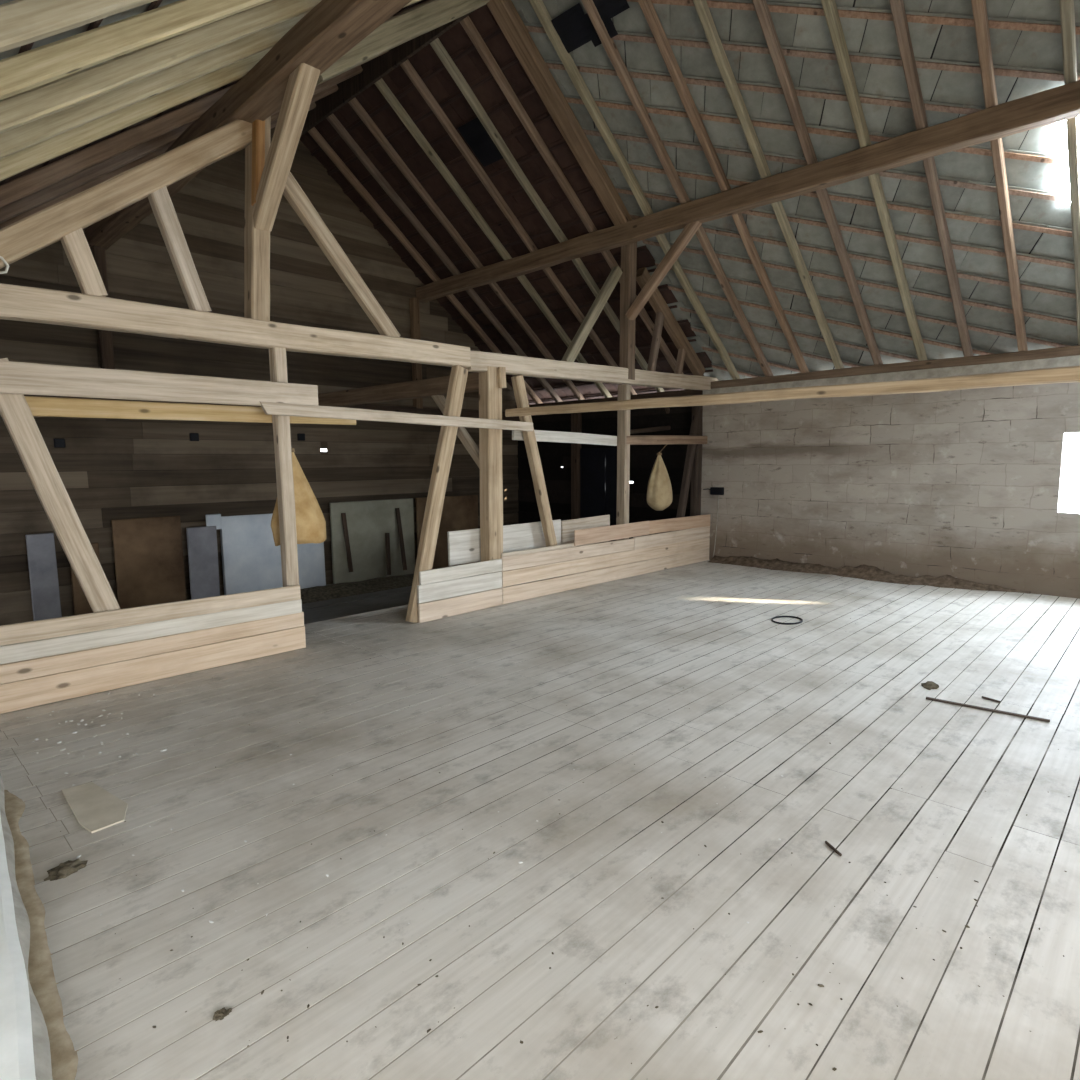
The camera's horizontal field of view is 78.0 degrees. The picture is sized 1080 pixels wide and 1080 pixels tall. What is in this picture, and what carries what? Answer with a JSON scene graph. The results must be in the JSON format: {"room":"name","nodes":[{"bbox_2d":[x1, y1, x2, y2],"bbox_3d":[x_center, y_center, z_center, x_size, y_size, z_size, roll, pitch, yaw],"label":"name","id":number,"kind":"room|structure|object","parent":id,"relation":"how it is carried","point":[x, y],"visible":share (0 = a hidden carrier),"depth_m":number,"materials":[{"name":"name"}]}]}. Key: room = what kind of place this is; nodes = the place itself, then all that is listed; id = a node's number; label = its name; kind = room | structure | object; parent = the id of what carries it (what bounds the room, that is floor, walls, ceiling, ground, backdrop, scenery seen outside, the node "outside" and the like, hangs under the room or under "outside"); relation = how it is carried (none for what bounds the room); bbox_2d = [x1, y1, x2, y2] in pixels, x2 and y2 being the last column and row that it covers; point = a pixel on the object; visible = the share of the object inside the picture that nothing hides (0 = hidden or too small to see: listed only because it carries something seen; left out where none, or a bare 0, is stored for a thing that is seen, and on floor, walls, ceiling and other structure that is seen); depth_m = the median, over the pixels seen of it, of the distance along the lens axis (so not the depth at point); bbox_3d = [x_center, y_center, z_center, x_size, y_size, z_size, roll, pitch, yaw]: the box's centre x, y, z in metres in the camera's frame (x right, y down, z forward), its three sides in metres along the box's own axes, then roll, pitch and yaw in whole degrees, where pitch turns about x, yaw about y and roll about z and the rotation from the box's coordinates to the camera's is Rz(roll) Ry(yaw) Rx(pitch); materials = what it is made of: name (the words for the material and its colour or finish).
{"room":"farm building","nodes":[
{"label":"farm building","id":0,"kind":"room"},
{"bbox_2d":[0,0,425,185],"bbox_3d":[-1.637,-2.990,3.499,13.007,5.197,6.731,6,9,43],"label":"ceiling","id":1,"kind":"structure","parent":0,"point":[158,3],"depth_m":3.23,"materials":[{"name":"brown wood"}]},
{"bbox_2d":[0,561,480,664],"bbox_3d":[-2.807,0.947,8.932,3.800,0.502,11.058,6,9,43],"label":"floor","id":2,"kind":"structure","parent":0,"point":[368,602],"depth_m":9.23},
{"bbox_2d":[25,533,61,620],"bbox_3d":[-5.927,0.496,7.970,0.055,1.153,0.272,6,9,43],"label":"board","id":3,"kind":"object","parent":2,"relation":"on","point":[41,554],"visible":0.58,"depth_m":7.94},
{"bbox_2d":[70,543,99,614],"bbox_3d":[-5.659,0.535,8.326,0.059,0.989,0.314,6,9,43],"label":"board","id":4,"kind":"object","parent":2,"relation":"on","point":[81,605],"visible":0.24,"depth_m":8.26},
{"bbox_2d":[111,515,185,608],"bbox_3d":[-5.142,0.335,8.803,0.058,1.269,0.814,6,9,43],"label":"board","id":5,"kind":"object","parent":2,"relation":"on","point":[148,552],"visible":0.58,"depth_m":8.76,"materials":[{"name":"wood"}]},
{"bbox_2d":[186,526,219,599],"bbox_3d":[-4.656,0.362,9.232,0.059,1.101,0.385,6,9,43],"label":"board","id":6,"kind":"object","parent":2,"relation":"on","point":[201,541],"visible":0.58,"depth_m":9.20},
{"bbox_2d":[205,514,221,529],"bbox_3d":[-4.544,-0.250,9.283,0.036,0.218,0.204,6,9,43],"label":"board","id":7,"kind":"object","parent":6,"relation":"on","point":[211,519],"visible":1,"depth_m":9.28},
{"bbox_2d":[220,513,325,594],"bbox_3d":[-3.973,0.207,10.013,0.090,1.220,1.543,6,9,43],"label":"board","id":8,"kind":"object","parent":2,"relation":"on","point":[251,559],"visible":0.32,"depth_m":9.77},
{"bbox_2d":[300,574,413,603],"bbox_3d":[-2.871,0.701,10.393,0.840,0.144,4.800,6,9,43],"label":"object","id":9,"kind":"object","parent":2,"relation":"on","point":[339,590],"visible":0.41,"depth_m":10.14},
{"bbox_2d":[395,508,406,569],"bbox_3d":[-2.385,-0.016,11.461,0.170,1.074,0.076,3,7,25],"label":"stick","id":10,"kind":"object","parent":9,"relation":"on","point":[398,516],"visible":1,"depth_m":11.44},
{"bbox_2d":[330,498,414,583],"bbox_3d":[-2.779,-0.001,11.219,0.053,1.332,1.580,6,9,43],"label":"board","id":11,"kind":"object","parent":2,"relation":"on","point":[368,522],"visible":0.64,"depth_m":11.13,"materials":[{"name":"grey paint"}]},
{"bbox_2d":[341,513,352,571],"bbox_3d":[-3.100,0.041,10.716,0.160,0.956,0.075,3,8,29],"label":"stick","id":12,"kind":"object","parent":11,"relation":"attached to","point":[343,515],"visible":1,"depth_m":10.70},
{"bbox_2d":[415,495,478,569],"bbox_3d":[-1.693,-0.145,12.375,0.060,1.335,1.426,6,9,43],"label":"board","id":13,"kind":"object","parent":2,"relation":"on","point":[458,512],"visible":0.48,"depth_m":12.34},
{"bbox_2d":[0,127,518,625],"bbox_3d":[-4.176,-2.537,9.782,0.058,7.250,11.200,6,9,43],"label":"wall","id":14,"kind":"structure","parent":0,"point":[109,469],"depth_m":9.39,"materials":[{"name":"wood"}]},
{"bbox_2d":[24,395,519,421],"bbox_3d":[-4.161,-1.974,9.698,0.131,0.189,10.800,6,9,43],"label":"tie beam","id":15,"kind":"structure","parent":14,"relation":"attached to","point":[431,411],"depth_m":11.34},
{"bbox_2d":[91,246,114,368],"bbox_3d":[-5.415,-2.733,8.274,0.135,1.710,0.135,6,9,43],"label":"post","id":16,"kind":"object","parent":15,"relation":"on","point":[105,340],"visible":0.43,"depth_m":8.24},
{"bbox_2d":[318,372,478,406],"bbox_3d":[-2.156,-1.932,8.841,4.240,0.207,0.163,6,10,43],"label":"beam","id":17,"kind":"structure","parent":15,"relation":"attached to","point":[424,388],"depth_m":8.45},
{"bbox_2d":[409,298,422,408],"bbox_3d":[-2.160,-3.244,11.637,0.142,1.870,0.138,6,9,43],"label":"post","id":18,"kind":"object","parent":15,"relation":"on","point":[414,302],"visible":0.57,"depth_m":11.56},
{"bbox_2d":[300,9,476,136],"bbox_3d":[0.757,-5.668,5.641,12.700,0.460,0.650,6,9,43],"label":"trim","id":19,"kind":"structure","parent":14,"relation":"attached to","point":[375,69],"depth_m":8.35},
{"bbox_2d":[316,0,489,85],"bbox_3d":[-1.224,-4.835,6.269,0.150,1.728,2.159,6,9,43],"label":"rafter","id":20,"kind":"object","parent":19,"relation":"attached to","point":[420,20],"visible":0.76,"depth_m":6.14,"materials":[{"name":"brown wood"}]},
{"bbox_2d":[0,560,1079,1079],"bbox_3d":[1.577,1.121,4.597,8.680,0.120,10.870,6,9,43],"label":"floor","id":21,"kind":"structure","parent":0,"point":[588,888],"depth_m":2.81,"materials":[{"name":"wood"}]},
{"bbox_2d":[0,815,35,1079],"bbox_3d":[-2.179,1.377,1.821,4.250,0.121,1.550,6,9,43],"label":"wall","id":22,"kind":"structure","parent":21,"relation":"on","point":[16,1039],"depth_m":1.90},
{"bbox_2d":[0,773,52,1079],"bbox_3d":[-1.750,1.337,2.267,0.062,0.070,4.269,-6,9,-41],"label":"trim","id":23,"kind":"structure","parent":21,"relation":"on","point":[41,1043],"depth_m":2.19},
{"bbox_2d":[4,790,78,1079],"bbox_3d":[-1.848,1.341,2.427,0.105,0.011,2.427,-6,9,-41],"label":"strip","id":24,"kind":"object","parent":21,"relation":"on","point":[64,1059],"visible":0.66,"depth_m":2.17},
{"bbox_2d":[0,358,120,612],"bbox_3d":[-3.249,-0.039,4.626,0.092,2.330,0.831,6,9,43],"label":"brace","id":25,"kind":"object","parent":21,"relation":"on","point":[15,412],"visible":0.69,"depth_m":4.52,"materials":[{"name":"brown wood"}]},
{"bbox_2d":[44,859,87,880],"bbox_3d":[-1.884,1.302,2.649,0.091,0.035,0.150,6,9,43],"label":"clump","id":26,"kind":"object","parent":21,"relation":"on","point":[63,870],"visible":1,"depth_m":2.63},
{"bbox_2d":[62,782,127,832],"bbox_3d":[-2.108,1.254,3.168,0.555,0.008,0.200,6,9,43],"label":"scrap","id":27,"kind":"object","parent":21,"relation":"on","point":[95,809],"visible":1,"depth_m":3.13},
{"bbox_2d":[269,347,298,586],"bbox_3d":[-2.187,-0.353,5.736,0.118,2.660,0.120,6,9,43],"label":"post","id":28,"kind":"object","parent":21,"relation":"on","point":[277,356],"visible":0.64,"depth_m":5.68,"materials":[{"name":"brown wood"}]},
{"bbox_2d":[24,396,355,424],"bbox_3d":[-2.608,-1.019,5.351,0.048,0.134,2.526,6,10,43],"label":"horizontal beam","id":29,"kind":"structure","parent":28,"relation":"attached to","point":[39,406],"depth_m":5.01,"materials":[{"name":"yellow wood"}]},
{"bbox_2d":[271,447,325,545],"bbox_3d":[-2.200,-0.508,6.027,0.269,1.093,0.521,6,9,43],"label":"sack","id":30,"kind":"object","parent":29,"relation":"hanging from","point":[310,520],"visible":0.6,"depth_m":5.99,"materials":[{"name":"fabric"}]},
{"bbox_2d":[0,283,470,367],"bbox_3d":[-2.779,-1.627,4.979,0.162,0.224,5.775,6,10,43],"label":"tie beam","id":31,"kind":"structure","parent":28,"relation":"on","point":[17,303],"depth_m":5.10,"materials":[{"name":"brown wood"}]},
{"bbox_2d":[60,228,107,296],"bbox_3d":[-3.139,-1.909,4.570,0.092,0.486,0.263,6,9,43],"label":"strut","id":32,"kind":"object","parent":31,"relation":"on","point":[75,244],"visible":0.84,"depth_m":4.54,"materials":[{"name":"brown wood"}]},
{"bbox_2d":[0,119,251,268],"bbox_3d":[-3.019,-2.381,4.647,0.153,1.763,2.232,6,9,43],"label":"rafter","id":33,"kind":"object","parent":31,"relation":"on","point":[39,230],"visible":0.94,"depth_m":4.64,"materials":[{"name":"wood"}]},
{"bbox_2d":[147,186,210,311],"bbox_3d":[-2.710,-2.182,4.990,0.094,0.933,0.405,6,9,43],"label":"strut","id":34,"kind":"object","parent":31,"relation":"on","point":[160,201],"visible":0.86,"depth_m":4.96,"materials":[{"name":"brown wood"}]},
{"bbox_2d":[244,116,270,321],"bbox_3d":[-2.285,-2.667,5.388,0.173,1.778,0.252,6,9,43],"label":"post","id":35,"kind":"object","parent":31,"relation":"on","point":[256,241],"visible":0.57,"depth_m":5.36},
{"bbox_2d":[84,0,411,250],"bbox_3d":[-1.050,-3.239,4.003,12.300,0.226,0.243,6,9,43],"label":"roof beam","id":36,"kind":"structure","parent":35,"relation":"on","point":[331,29],"depth_m":4.61,"materials":[{"name":"wood"}]},
{"bbox_2d":[0,0,155,52],"bbox_3d":[-1.066,-2.922,3.191,0.084,4.987,6.456,6,9,43],"label":"rafter","id":37,"kind":"object","parent":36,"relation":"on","point":[22,22],"visible":1,"depth_m":2.46,"materials":[{"name":"brown wood"}]},
{"bbox_2d":[0,120,195,223],"bbox_3d":[-3.608,-3.179,5.614,0.086,4.989,6.455,6,9,43],"label":"rafter","id":38,"kind":"object","parent":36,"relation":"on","point":[10,211],"visible":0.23,"depth_m":5.47,"materials":[{"name":"brown wood"}]},
{"bbox_2d":[0,0,271,99],"bbox_3d":[-1.462,-2.962,3.570,0.084,4.989,6.455,6,9,43],"label":"rafter","id":39,"kind":"object","parent":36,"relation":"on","point":[33,68],"visible":1,"depth_m":3.06,"materials":[{"name":"brown wood"}]},
{"bbox_2d":[0,13,306,158],"bbox_3d":[-2.193,-3.037,4.264,0.083,4.988,6.459,6,9,43],"label":"rafter","id":40,"kind":"object","parent":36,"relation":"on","point":[25,136],"visible":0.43,"depth_m":4.03,"materials":[{"name":"brown wood"}]},
{"bbox_2d":[0,0,321,133],"bbox_3d":[-1.824,-2.998,3.914,0.083,4.988,6.456,6,9,43],"label":"rafter","id":41,"kind":"object","parent":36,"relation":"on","point":[31,105],"visible":0.89,"depth_m":3.57,"materials":[{"name":"brown wood"}]},
{"bbox_2d":[0,51,387,228],"bbox_3d":[-4.041,-3.224,6.025,0.084,4.989,6.455,6,9,43],"label":"rafter","id":42,"kind":"object","parent":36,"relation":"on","point":[160,151],"visible":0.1,"depth_m":5.99,"materials":[{"name":"brown wood"}]},
{"bbox_2d":[0,0,420,180],"bbox_3d":[-2.582,-3.075,4.637,0.081,4.989,6.456,6,9,43],"label":"rafter","id":43,"kind":"object","parent":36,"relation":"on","point":[18,162],"visible":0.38,"depth_m":4.42,"materials":[{"name":"brown wood"}]},
{"bbox_2d":[0,0,431,208],"bbox_3d":[-3.177,-3.138,5.200,0.086,4.983,6.459,6,9,43],"label":"rafter","id":44,"kind":"object","parent":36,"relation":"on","point":[17,189],"visible":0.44,"depth_m":5.04,"materials":[{"name":"brown wood"}]},
{"bbox_2d":[271,84,337,122],"bbox_3d":[-4.908,-3.313,6.851,0.082,4.988,6.457,6,9,43],"label":"rafter","id":45,"kind":"object","parent":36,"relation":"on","point":[328,91],"visible":0.1,"depth_m":8.69,"materials":[{"name":"brown wood"}]},
{"bbox_2d":[271,65,362,115],"bbox_3d":[-4.475,-3.268,6.439,0.086,4.989,6.456,6,9,43],"label":"rafter","id":46,"kind":"object","parent":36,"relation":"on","point":[356,70],"visible":0.09,"depth_m":8.21,"materials":[{"name":"brown wood"}]},
{"bbox_2d":[251,119,264,205],"bbox_3d":[-2.214,-3.071,5.240,0.102,0.856,0.130,6,9,43],"label":"brace","id":47,"kind":"object","parent":35,"relation":"attached to","point":[258,126],"visible":0.53,"depth_m":5.21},
{"bbox_2d":[252,63,319,230],"bbox_3d":[-1.887,-2.911,4.917,0.147,0.944,1.169,-6,9,-42],"label":"brace","id":48,"kind":"object","parent":35,"relation":"attached to","point":[302,82],"visible":0.89,"depth_m":4.87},
{"bbox_2d":[283,172,400,336],"bbox_3d":[-1.772,-2.469,5.946,0.103,1.294,1.159,6,9,43],"label":"brace","id":49,"kind":"object","parent":31,"relation":"attached to","point":[293,193],"visible":0.88,"depth_m":5.87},
{"bbox_2d":[0,514,709,713],"bbox_3d":[-1.053,0.362,7.005,0.268,0.875,10.721,6,9,43],"label":"wall","id":50,"kind":"structure","parent":21,"relation":"on","point":[46,661],"depth_m":5.55,"materials":[{"name":"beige wood"}]},
{"bbox_2d":[405,365,467,622],"bbox_3d":[-1.061,-0.482,6.878,0.112,2.629,0.840,6,9,43],"label":"brace","id":51,"kind":"object","parent":21,"relation":"on","point":[458,376],"visible":0.88,"depth_m":6.84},
{"bbox_2d":[479,366,502,591],"bbox_3d":[-0.543,-0.570,7.436,0.176,2.640,0.218,6,9,43],"label":"post","id":52,"kind":"object","parent":21,"relation":"on","point":[490,395],"visible":0.84,"depth_m":7.34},
{"bbox_2d":[259,401,532,431],"bbox_3d":[-1.177,-1.182,6.503,0.044,0.106,3.140,6,8,43],"label":"rail","id":53,"kind":"object","parent":52,"relation":"attached to","point":[270,408],"visible":1,"depth_m":6.21,"materials":[{"name":"brown wood"}]},
{"bbox_2d":[0,361,318,405],"bbox_3d":[-3.317,-1.039,4.287,0.042,0.206,4.045,6,9,43],"label":"horizontal beam","id":54,"kind":"structure","parent":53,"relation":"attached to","point":[24,378],"depth_m":4.75,"materials":[{"name":"brown wood"}]},
{"bbox_2d":[431,395,479,468],"bbox_3d":[-0.925,-1.272,7.739,1.004,1.020,0.102,6,9,44],"label":"brace","id":55,"kind":"object","parent":52,"relation":"attached to","point":[463,435],"visible":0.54,"depth_m":7.64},
{"bbox_2d":[465,350,717,389],"bbox_3d":[1.034,-2.202,8.919,0.164,0.211,5.256,6,11,43],"label":"tie beam","id":56,"kind":"structure","parent":52,"relation":"on","point":[516,365],"depth_m":8.27,"materials":[{"name":"brown wood"}]},
{"bbox_2d":[511,375,556,546],"bbox_3d":[-0.046,-0.841,7.901,0.105,2.141,0.710,6,9,44],"label":"brace","id":57,"kind":"object","parent":56,"relation":"attached to","point":[518,383],"visible":0.88,"depth_m":7.85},
{"bbox_2d":[561,266,622,361],"bbox_3d":[0.673,-2.854,8.470,0.106,1.385,1.140,6,9,43],"label":"brace","id":58,"kind":"object","parent":56,"relation":"attached to","point":[576,344],"visible":0.97,"depth_m":8.41,"materials":[{"name":"brown wood"}]},
{"bbox_2d":[619,242,636,379],"bbox_3d":[1.185,-3.102,8.980,0.164,1.856,0.170,6,8,43],"label":"post","id":59,"kind":"object","parent":56,"relation":"on","point":[628,252],"visible":0.8,"depth_m":8.92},
{"bbox_2d":[625,221,701,319],"bbox_3d":[1.538,-3.395,8.400,0.130,1.053,1.160,-6,9,-40],"label":"brace","id":60,"kind":"object","parent":59,"relation":"attached to","point":[690,229],"visible":0.97,"depth_m":8.34,"materials":[{"name":"brown wood"}]},
{"bbox_2d":[647,312,663,370],"bbox_3d":[1.647,-2.795,9.500,0.093,0.998,0.357,6,9,44],"label":"strut","id":61,"kind":"object","parent":56,"relation":"on","point":[655,344],"visible":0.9,"depth_m":9.46,"materials":[{"name":"brown wood"}]},
{"bbox_2d":[636,267,704,375],"bbox_3d":[1.936,-3.131,9.765,0.135,1.352,1.732,6,9,43],"label":"rafter","id":62,"kind":"object","parent":56,"relation":"on","point":[656,300],"visible":0.9,"depth_m":9.71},
{"bbox_2d":[674,348,685,373],"bbox_3d":[2.098,-2.660,9.990,0.094,0.553,0.235,6,9,44],"label":"strut","id":63,"kind":"object","parent":56,"relation":"on","point":[681,352],"visible":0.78,"depth_m":9.96,"materials":[{"name":"brown wood"}]},
{"bbox_2d":[676,394,702,530],"bbox_3d":[2.321,-1.172,10.398,0.105,2.204,0.690,6,9,44],"label":"brace","id":64,"kind":"object","parent":56,"relation":"attached to","point":[685,485],"visible":0.73,"depth_m":10.36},
{"bbox_2d":[505,366,1079,416],"bbox_3d":[2.055,-1.133,5.134,6.660,0.098,0.119,7,10,43],"label":"horizontal beam","id":65,"kind":"structure","parent":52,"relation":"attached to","point":[1063,374],"depth_m":4.95,"materials":[{"name":"wood"}]},
{"bbox_2d":[60,600,1069,1070],"bbox_3d":[1.099,0.983,5.277,5.210,0.005,7.955,6,9,43],"label":"litter","id":66,"kind":"object","parent":21,"relation":"on","point":[967,926],"visible":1,"depth_m":2.12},
{"bbox_2d":[616,384,630,565],"bbox_3d":[1.147,-0.818,9.189,0.161,2.587,0.115,6,9,43],"label":"post","id":67,"kind":"object","parent":21,"relation":"on","point":[624,391],"visible":0.77,"depth_m":9.11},
{"bbox_2d":[512,430,616,445],"bbox_3d":[0.365,-1.296,8.445,0.044,0.141,1.962,6,8,43],"label":"rail","id":68,"kind":"object","parent":67,"relation":"attached to","point":[541,435],"visible":0.88,"depth_m":8.43,"materials":[{"name":"white wood"}]},
{"bbox_2d":[627,435,706,444],"bbox_3d":[1.898,-1.475,9.832,0.054,0.134,2.146,6,10,43],"label":"rail","id":69,"kind":"object","parent":67,"relation":"attached to","point":[632,439],"visible":1,"depth_m":9.70,"materials":[{"name":"brown wood"}]},
{"bbox_2d":[647,444,672,510],"bbox_3d":[1.806,-0.948,10.050,0.345,1.005,0.469,6,9,43],"label":"sack","id":70,"kind":"object","parent":69,"relation":"hanging from","point":[659,489],"visible":1,"depth_m":9.93,"materials":[{"name":"fabric"}]},
{"bbox_2d":[690,406,702,515],"bbox_3d":[2.536,-0.782,10.839,0.136,3.000,0.171,6,9,43],"label":"post","id":71,"kind":"object","parent":21,"relation":"on","point":[696,476],"visible":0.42,"depth_m":10.75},
{"bbox_2d":[708,555,1030,593],"bbox_3d":[4.212,0.418,9.219,4.166,0.168,0.333,6,9,43],"label":"bank","id":72,"kind":"object","parent":21,"relation":"on","point":[871,573],"visible":1,"depth_m":9.09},
{"bbox_2d":[926,697,1049,721],"bbox_3d":[2.846,1.080,4.263,0.662,0.012,0.026,5,8,38],"label":"sliver","id":73,"kind":"object","parent":21,"relation":"on","point":[927,698],"visible":1,"depth_m":4.24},
{"bbox_2d":[300,0,1079,404],"bbox_3d":[2.481,-3.950,7.786,12.924,3.975,5.161,6,9,43],"label":"ceiling","id":74,"kind":"structure","parent":0,"point":[1026,37],"depth_m":7.58,"materials":[{"name":"grey tile"}]},
{"bbox_2d":[1055,116,1079,205],"bbox_3d":[4.931,-3.462,5.854,0.620,0.645,0.837,6,9,43],"label":"window","id":75,"kind":"structure","parent":74,"relation":"attached to","point":[1060,127],"depth_m":6.07,"materials":[{"name":"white glass"}]},
{"bbox_2d":[516,365,1079,598],"bbox_3d":[4.024,-0.596,9.688,12.400,3.170,0.260,6,9,43],"label":"wall","id":76,"kind":"structure","parent":0,"point":[966,484],"depth_m":8.95,"materials":[{"name":"concrete"}]},
{"bbox_2d":[529,397,617,406],"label":"wall plate","id":77,"kind":"object","parent":76,"relation":"on","point":[609,398],"depth_m":12.44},
{"bbox_2d":[571,413,581,519],"bbox_3d":[0.690,-0.954,12.624,0.160,2.840,0.120,6,9,43],"label":"trim","id":78,"kind":"structure","parent":76,"relation":"attached to","point":[576,418],"depth_m":12.53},
{"bbox_2d":[580,448,616,544],"bbox_3d":[1.100,-0.596,12.329,0.892,2.190,0.040,6,9,43],"label":"door","id":79,"kind":"structure","parent":76,"relation":"in","point":[598,466],"depth_m":12.26,"materials":[{"name":"black plastic"}]},
{"bbox_2d":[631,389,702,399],"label":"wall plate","id":80,"kind":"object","parent":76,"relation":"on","point":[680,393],"depth_m":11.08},
{"bbox_2d":[703,355,1079,394],"bbox_3d":[5.589,-2.064,7.987,8.024,0.113,0.270,6,9,43],"label":"trim","id":81,"kind":"structure","parent":76,"relation":"on","point":[1067,360],"depth_m":8.51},
{"bbox_2d":[711,345,1079,388],"bbox_3d":[5.572,-2.161,7.873,7.900,0.122,0.135,6,9,43],"label":"wall plate","id":82,"kind":"object","parent":81,"relation":"on","point":[1046,353],"visible":0.92,"depth_m":8.57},
{"bbox_2d":[1060,433,1079,511],"bbox_3d":[6.423,-0.753,7.479,0.880,0.910,0.020,6,9,43],"label":"window","id":83,"kind":"structure","parent":76,"relation":"in","point":[1070,492],"depth_m":7.72,"materials":[{"name":"white"}]},
{"bbox_3d":[4.751,-1.794,1.162,0.200,6.610,11.260,6,9,43],"label":"wall","id":84,"kind":"structure","parent":0,"visible":0},
{"bbox_2d":[416,80,1079,302],"bbox_3d":[2.330,-3.848,7.488,12.300,0.250,0.190,6,9,43],"label":"purlin","id":85,"kind":"object","parent":84,"relation":"attached to","point":[1061,103],"visible":0.99,"depth_m":6.97,"materials":[{"name":"wood"}]},
{"bbox_2d":[308,127,542,403],"bbox_3d":[-1.602,-4.275,11.527,0.087,3.844,4.953,6,9,43],"label":"rafter","id":86,"kind":"object","parent":85,"relation":"on","point":[313,132],"visible":0.74,"depth_m":10.72,"materials":[{"name":"brown wood"}]},
{"bbox_2d":[326,114,562,401],"bbox_3d":[-1.219,-4.236,11.164,0.083,3.840,4.956,6,9,43],"label":"rafter","id":87,"kind":"object","parent":85,"relation":"on","point":[332,119],"visible":0.8,"depth_m":10.41,"materials":[{"name":"brown wood"}]},
{"bbox_2d":[348,98,584,399],"bbox_3d":[-0.807,-4.196,10.773,0.083,3.841,4.954,6,9,43],"label":"rafter","id":88,"kind":"object","parent":85,"relation":"on","point":[357,107],"visible":0.8,"depth_m":10.01,"materials":[{"name":"brown wood"}]},
{"bbox_2d":[374,78,611,397],"bbox_3d":[-0.345,-4.147,10.332,0.080,3.841,4.955,6,9,43],"label":"rafter","id":89,"kind":"object","parent":85,"relation":"on","point":[381,85],"visible":0.83,"depth_m":9.52,"materials":[{"name":"brown wood"}]},
{"bbox_2d":[400,60,636,394],"bbox_3d":[0.060,-4.106,9.946,0.081,3.840,4.956,6,9,43],"label":"rafter","id":90,"kind":"object","parent":85,"relation":"on","point":[406,66],"visible":0.8,"depth_m":9.10,"materials":[{"name":"brown wood"}]},
{"bbox_2d":[430,38,664,391],"bbox_3d":[0.480,-4.065,9.548,0.086,3.841,4.955,6,9,43],"label":"rafter","id":91,"kind":"object","parent":85,"relation":"on","point":[447,61],"visible":0.7,"depth_m":8.62,"materials":[{"name":"brown wood"}]},
{"bbox_2d":[458,117,502,166],"bbox_3d":[-0.728,-5.094,8.528,0.470,0.346,0.449,6,9,43],"label":"roof patch","id":92,"kind":"structure","parent":91,"relation":"attached to","point":[473,131],"depth_m":8.55,"materials":[{"name":"black plastic"}]},
{"bbox_2d":[486,0,631,225],"bbox_3d":[0.336,-4.827,7.776,0.207,1.896,2.405,6,9,44],"label":"rafter","id":93,"kind":"object","parent":85,"relation":"on","point":[504,12],"visible":0.96,"depth_m":7.56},
{"bbox_2d":[460,16,689,389],"bbox_3d":[0.870,-4.026,9.177,0.083,3.843,4.953,6,9,44],"label":"rafter","id":94,"kind":"object","parent":85,"relation":"on","point":[472,32],"visible":0.66,"depth_m":8.15,"materials":[{"name":"brown wood"}]},
{"bbox_2d":[529,0,740,378],"bbox_3d":[1.518,-3.955,8.557,0.087,3.839,4.956,6,9,43],"label":"rafter","id":95,"kind":"object","parent":85,"relation":"on","point":[538,6],"visible":0.91,"depth_m":7.85,"materials":[{"name":"brown wood"}]},
{"bbox_2d":[551,3,594,52],"bbox_3d":[0.331,-5.254,6.864,0.420,0.212,0.274,6,9,43],"label":"roof patch","id":96,"kind":"structure","parent":95,"relation":"attached to","point":[568,25],"depth_m":6.85,"materials":[{"name":"black plastic"}]},
{"bbox_2d":[581,0,773,376],"bbox_3d":[1.901,-3.917,8.192,0.080,3.843,4.954,6,9,43],"label":"rafter","id":97,"kind":"object","parent":85,"relation":"on","point":[608,43],"visible":0.89,"depth_m":7.62,"materials":[{"name":"brown wood"}]},
{"bbox_2d":[582,3,617,46],"bbox_3d":[0.596,-5.183,6.719,0.300,0.188,0.242,6,9,43],"label":"roof patch","id":98,"kind":"structure","parent":97,"relation":"attached to","point":[610,28],"depth_m":6.72,"materials":[{"name":"black plastic"}]},
{"bbox_2d":[593,0,629,17],"bbox_3d":[0.646,-5.241,6.516,0.420,0.163,0.210,6,9,43],"label":"roof patch","id":99,"kind":"structure","parent":97,"relation":"attached to","point":[613,8],"depth_m":6.52,"materials":[{"name":"black plastic"}]},
{"bbox_2d":[638,0,808,372],"bbox_3d":[2.284,-3.878,7.827,0.086,3.840,4.953,6,9,43],"label":"rafter","id":100,"kind":"object","parent":85,"relation":"on","point":[647,7],"visible":0.87,"depth_m":7.36,"materials":[{"name":"brown wood"}]},
{"bbox_2d":[692,0,843,368],"bbox_3d":[2.637,-3.842,7.492,0.083,3.841,4.955,6,9,43],"label":"rafter","id":101,"kind":"object","parent":85,"relation":"on","point":[701,6],"visible":0.89,"depth_m":7.11,"materials":[{"name":"brown wood"}]},
{"bbox_2d":[752,0,882,364],"bbox_3d":[3.000,-3.809,7.148,0.084,3.842,4.954,6,9,43],"label":"rafter","id":102,"kind":"object","parent":85,"relation":"on","point":[761,7],"visible":0.84,"depth_m":6.86,"materials":[{"name":"brown wood"}]},
{"bbox_2d":[821,0,927,360],"bbox_3d":[3.382,-3.766,6.782,0.082,3.840,4.957,6,9,43],"label":"rafter","id":103,"kind":"object","parent":85,"relation":"on","point":[830,10],"visible":0.8,"depth_m":6.80,"materials":[{"name":"brown wood"}]},
{"bbox_2d":[889,0,972,356],"bbox_3d":[3.744,-3.732,6.439,0.082,3.836,4.959,6,9,43],"label":"rafter","id":104,"kind":"object","parent":85,"relation":"on","point":[897,7],"visible":0.86,"depth_m":6.56,"materials":[{"name":"brown wood"}]},
{"bbox_2d":[971,0,1027,351],"bbox_3d":[4.139,-3.689,6.061,0.079,3.838,4.957,6,9,43],"label":"rafter","id":105,"kind":"object","parent":85,"relation":"on","point":[979,9],"visible":0.82,"depth_m":6.30,"materials":[{"name":"brown wood"}]},
{"bbox_2d":[1059,0,1079,344],"bbox_3d":[4.538,-3.649,5.681,0.083,3.841,4.955,6,9,43],"label":"rafter","id":106,"kind":"object","parent":85,"relation":"on","point":[1067,13],"visible":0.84,"depth_m":5.83,"materials":[{"name":"brown wood"}]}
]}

